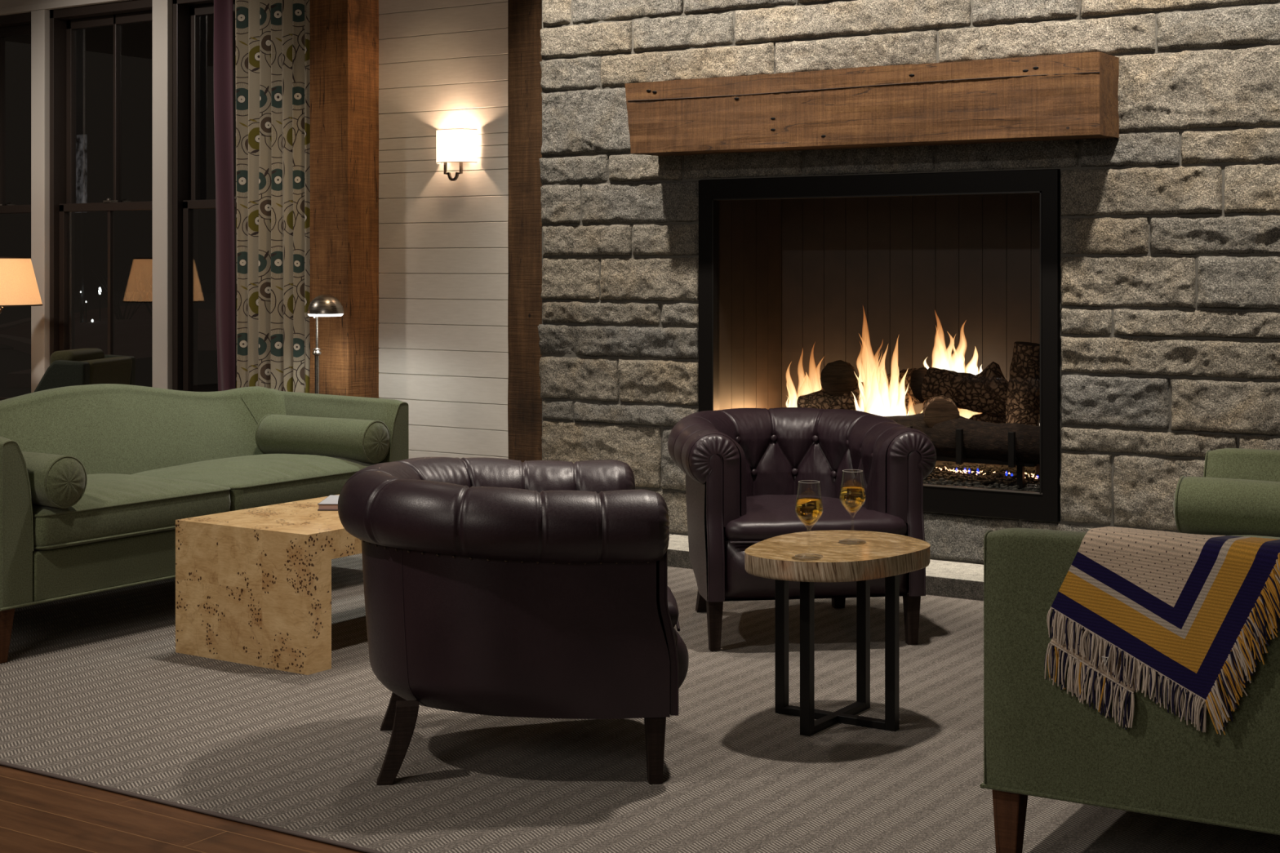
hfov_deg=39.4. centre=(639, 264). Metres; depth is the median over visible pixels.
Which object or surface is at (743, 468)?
tub chair
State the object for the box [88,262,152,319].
bare shrub
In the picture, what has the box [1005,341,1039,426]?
log
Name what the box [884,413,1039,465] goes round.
log
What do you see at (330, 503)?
hardcover book
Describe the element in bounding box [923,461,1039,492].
rock bed
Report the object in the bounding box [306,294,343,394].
reading lamp
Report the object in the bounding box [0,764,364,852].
floor
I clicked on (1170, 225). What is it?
wall
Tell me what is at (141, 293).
bare shrub
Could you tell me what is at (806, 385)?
flame
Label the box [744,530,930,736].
side table
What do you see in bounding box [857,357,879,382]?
flame
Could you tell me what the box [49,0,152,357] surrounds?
window
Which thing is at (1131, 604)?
knit throw
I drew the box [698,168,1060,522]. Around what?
gas fireplace
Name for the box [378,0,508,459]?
wall
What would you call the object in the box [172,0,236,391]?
window
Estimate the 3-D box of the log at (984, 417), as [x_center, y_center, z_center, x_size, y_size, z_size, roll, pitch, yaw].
[1.450,0.645,7.312,0.233,0.155,0.113,0,0,26]
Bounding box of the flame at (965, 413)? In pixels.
[958,408,979,418]
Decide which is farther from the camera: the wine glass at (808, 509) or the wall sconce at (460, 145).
the wall sconce at (460, 145)
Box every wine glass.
[795,480,823,558]
[839,469,866,543]
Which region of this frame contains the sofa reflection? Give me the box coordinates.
[33,347,135,392]
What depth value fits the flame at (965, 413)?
7.34 m
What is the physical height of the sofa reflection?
0.790 m
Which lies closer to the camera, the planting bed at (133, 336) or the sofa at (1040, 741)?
the sofa at (1040, 741)
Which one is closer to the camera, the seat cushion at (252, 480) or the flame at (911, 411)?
the seat cushion at (252, 480)
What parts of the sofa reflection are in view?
wing arm, wing arm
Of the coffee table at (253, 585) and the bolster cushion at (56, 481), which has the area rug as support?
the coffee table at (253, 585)
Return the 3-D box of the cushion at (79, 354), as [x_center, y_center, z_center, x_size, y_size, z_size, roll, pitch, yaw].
[-3.035,0.645,9.645,0.146,0.370,0.404,0,0,8]
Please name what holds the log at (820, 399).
on the grate
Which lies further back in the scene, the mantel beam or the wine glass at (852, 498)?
the mantel beam
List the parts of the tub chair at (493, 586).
leg, leg, leg, panel, rail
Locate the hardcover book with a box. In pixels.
[317,495,339,511]
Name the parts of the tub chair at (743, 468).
leg, leg, panel, rail, leg, leg, panel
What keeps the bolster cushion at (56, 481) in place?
on the sofa at (152, 458)
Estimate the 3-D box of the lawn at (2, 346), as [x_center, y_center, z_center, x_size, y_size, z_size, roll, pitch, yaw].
[-13.399,1.335,30.619,8.000,0.030,8.500,0,0,33]
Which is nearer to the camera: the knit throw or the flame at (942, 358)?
the knit throw
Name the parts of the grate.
leg, leg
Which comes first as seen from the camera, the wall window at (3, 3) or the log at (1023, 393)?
the log at (1023, 393)
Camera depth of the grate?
7.12 m
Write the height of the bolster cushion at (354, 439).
0.168 m
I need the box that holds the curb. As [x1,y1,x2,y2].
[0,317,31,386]
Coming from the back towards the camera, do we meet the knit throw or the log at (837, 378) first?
the log at (837, 378)
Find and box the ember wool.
[936,466,1038,479]
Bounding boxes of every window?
[0,0,172,392]
[0,12,31,400]
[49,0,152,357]
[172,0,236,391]
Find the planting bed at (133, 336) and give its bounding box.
[0,305,217,359]
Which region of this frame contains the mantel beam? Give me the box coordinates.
[624,52,1119,155]
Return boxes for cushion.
[22,451,87,508]
[31,473,231,550]
[49,347,104,364]
[130,453,378,511]
[255,413,390,463]
[656,586,679,630]
[724,494,906,541]
[1173,475,1279,537]
[1232,535,1279,539]
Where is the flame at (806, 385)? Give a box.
[786,366,821,407]
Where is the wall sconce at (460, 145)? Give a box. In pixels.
[435,128,477,181]
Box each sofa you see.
[0,383,408,663]
[979,448,1279,852]
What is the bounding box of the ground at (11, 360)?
[0,290,217,397]
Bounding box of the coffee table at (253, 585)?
[175,494,361,675]
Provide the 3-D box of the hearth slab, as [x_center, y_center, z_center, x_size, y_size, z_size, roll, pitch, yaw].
[1.145,1.211,6.894,4.550,0.078,0.355,0,0,33]
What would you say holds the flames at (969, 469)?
on the rock bed at (998, 479)
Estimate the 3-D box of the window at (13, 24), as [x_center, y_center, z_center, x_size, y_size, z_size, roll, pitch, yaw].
[-4.124,-0.305,11.461,1.070,2.550,0.160,0,0,33]
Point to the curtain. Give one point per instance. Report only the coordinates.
(273, 37)
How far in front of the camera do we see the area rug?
4.55 m
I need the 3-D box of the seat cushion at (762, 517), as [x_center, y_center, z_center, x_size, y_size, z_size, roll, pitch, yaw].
[0.527,0.842,6.047,0.600,0.096,0.677,0,0,-9]
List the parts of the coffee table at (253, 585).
panel, panel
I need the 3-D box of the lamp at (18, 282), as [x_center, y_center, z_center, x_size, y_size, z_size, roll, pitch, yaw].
[-3.757,0.604,10.443,0.508,1.292,0.508,0,0,33]
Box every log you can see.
[796,382,890,410]
[820,360,857,396]
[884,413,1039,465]
[886,367,927,406]
[921,361,1008,417]
[922,395,959,427]
[969,413,1005,423]
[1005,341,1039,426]
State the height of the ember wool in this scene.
0.025 m
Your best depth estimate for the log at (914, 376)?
7.46 m
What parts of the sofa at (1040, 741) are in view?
leg, arm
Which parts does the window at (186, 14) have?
sash, sash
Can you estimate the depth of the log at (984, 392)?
7.26 m
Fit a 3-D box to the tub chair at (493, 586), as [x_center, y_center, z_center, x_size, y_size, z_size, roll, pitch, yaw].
[-0.334,0.880,4.567,0.866,0.724,0.838,0,0,-7]
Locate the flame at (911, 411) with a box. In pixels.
[906,402,923,415]
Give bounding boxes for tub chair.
[337,457,688,785]
[667,407,936,651]
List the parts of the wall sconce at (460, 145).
lamp shade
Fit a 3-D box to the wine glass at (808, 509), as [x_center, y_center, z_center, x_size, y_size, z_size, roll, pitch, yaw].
[0.440,0.662,4.648,0.074,0.194,0.074,0,0,33]
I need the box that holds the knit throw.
[1044,526,1279,735]
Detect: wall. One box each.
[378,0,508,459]
[537,0,1279,564]
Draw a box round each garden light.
[80,291,81,322]
[98,287,101,321]
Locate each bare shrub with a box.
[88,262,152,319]
[134,266,152,318]
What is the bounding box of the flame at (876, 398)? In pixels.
[852,337,908,416]
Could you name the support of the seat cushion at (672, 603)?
on the tub chair at (493, 586)
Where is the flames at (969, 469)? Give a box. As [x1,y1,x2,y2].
[955,467,1039,478]
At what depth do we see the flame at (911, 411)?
7.44 m
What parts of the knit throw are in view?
hem cord, hem cord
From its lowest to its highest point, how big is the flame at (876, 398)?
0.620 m
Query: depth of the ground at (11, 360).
25.78 m
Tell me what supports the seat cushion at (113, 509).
on the sofa at (152, 458)
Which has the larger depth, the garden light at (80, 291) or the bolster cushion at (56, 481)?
the garden light at (80, 291)
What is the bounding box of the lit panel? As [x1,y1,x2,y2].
[74,133,87,322]
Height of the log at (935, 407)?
0.161 m
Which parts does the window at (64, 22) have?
sash, sash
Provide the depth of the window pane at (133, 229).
89.03 m
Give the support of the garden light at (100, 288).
on the lawn at (2, 346)
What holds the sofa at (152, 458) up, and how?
on the area rug
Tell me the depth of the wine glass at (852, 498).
4.87 m
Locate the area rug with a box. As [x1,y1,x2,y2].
[0,553,1279,852]
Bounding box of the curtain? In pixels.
[213,0,310,393]
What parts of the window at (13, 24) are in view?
sash, sash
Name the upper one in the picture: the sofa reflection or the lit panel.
the lit panel
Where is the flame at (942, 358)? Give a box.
[923,331,982,374]
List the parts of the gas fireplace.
sill trim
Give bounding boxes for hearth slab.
[667,533,983,600]
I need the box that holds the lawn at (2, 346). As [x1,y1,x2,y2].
[0,344,13,349]
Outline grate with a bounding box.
[906,426,1039,490]
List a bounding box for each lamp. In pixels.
[0,257,42,313]
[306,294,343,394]
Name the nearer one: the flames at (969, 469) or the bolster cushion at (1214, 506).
the bolster cushion at (1214, 506)
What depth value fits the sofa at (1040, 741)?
3.56 m

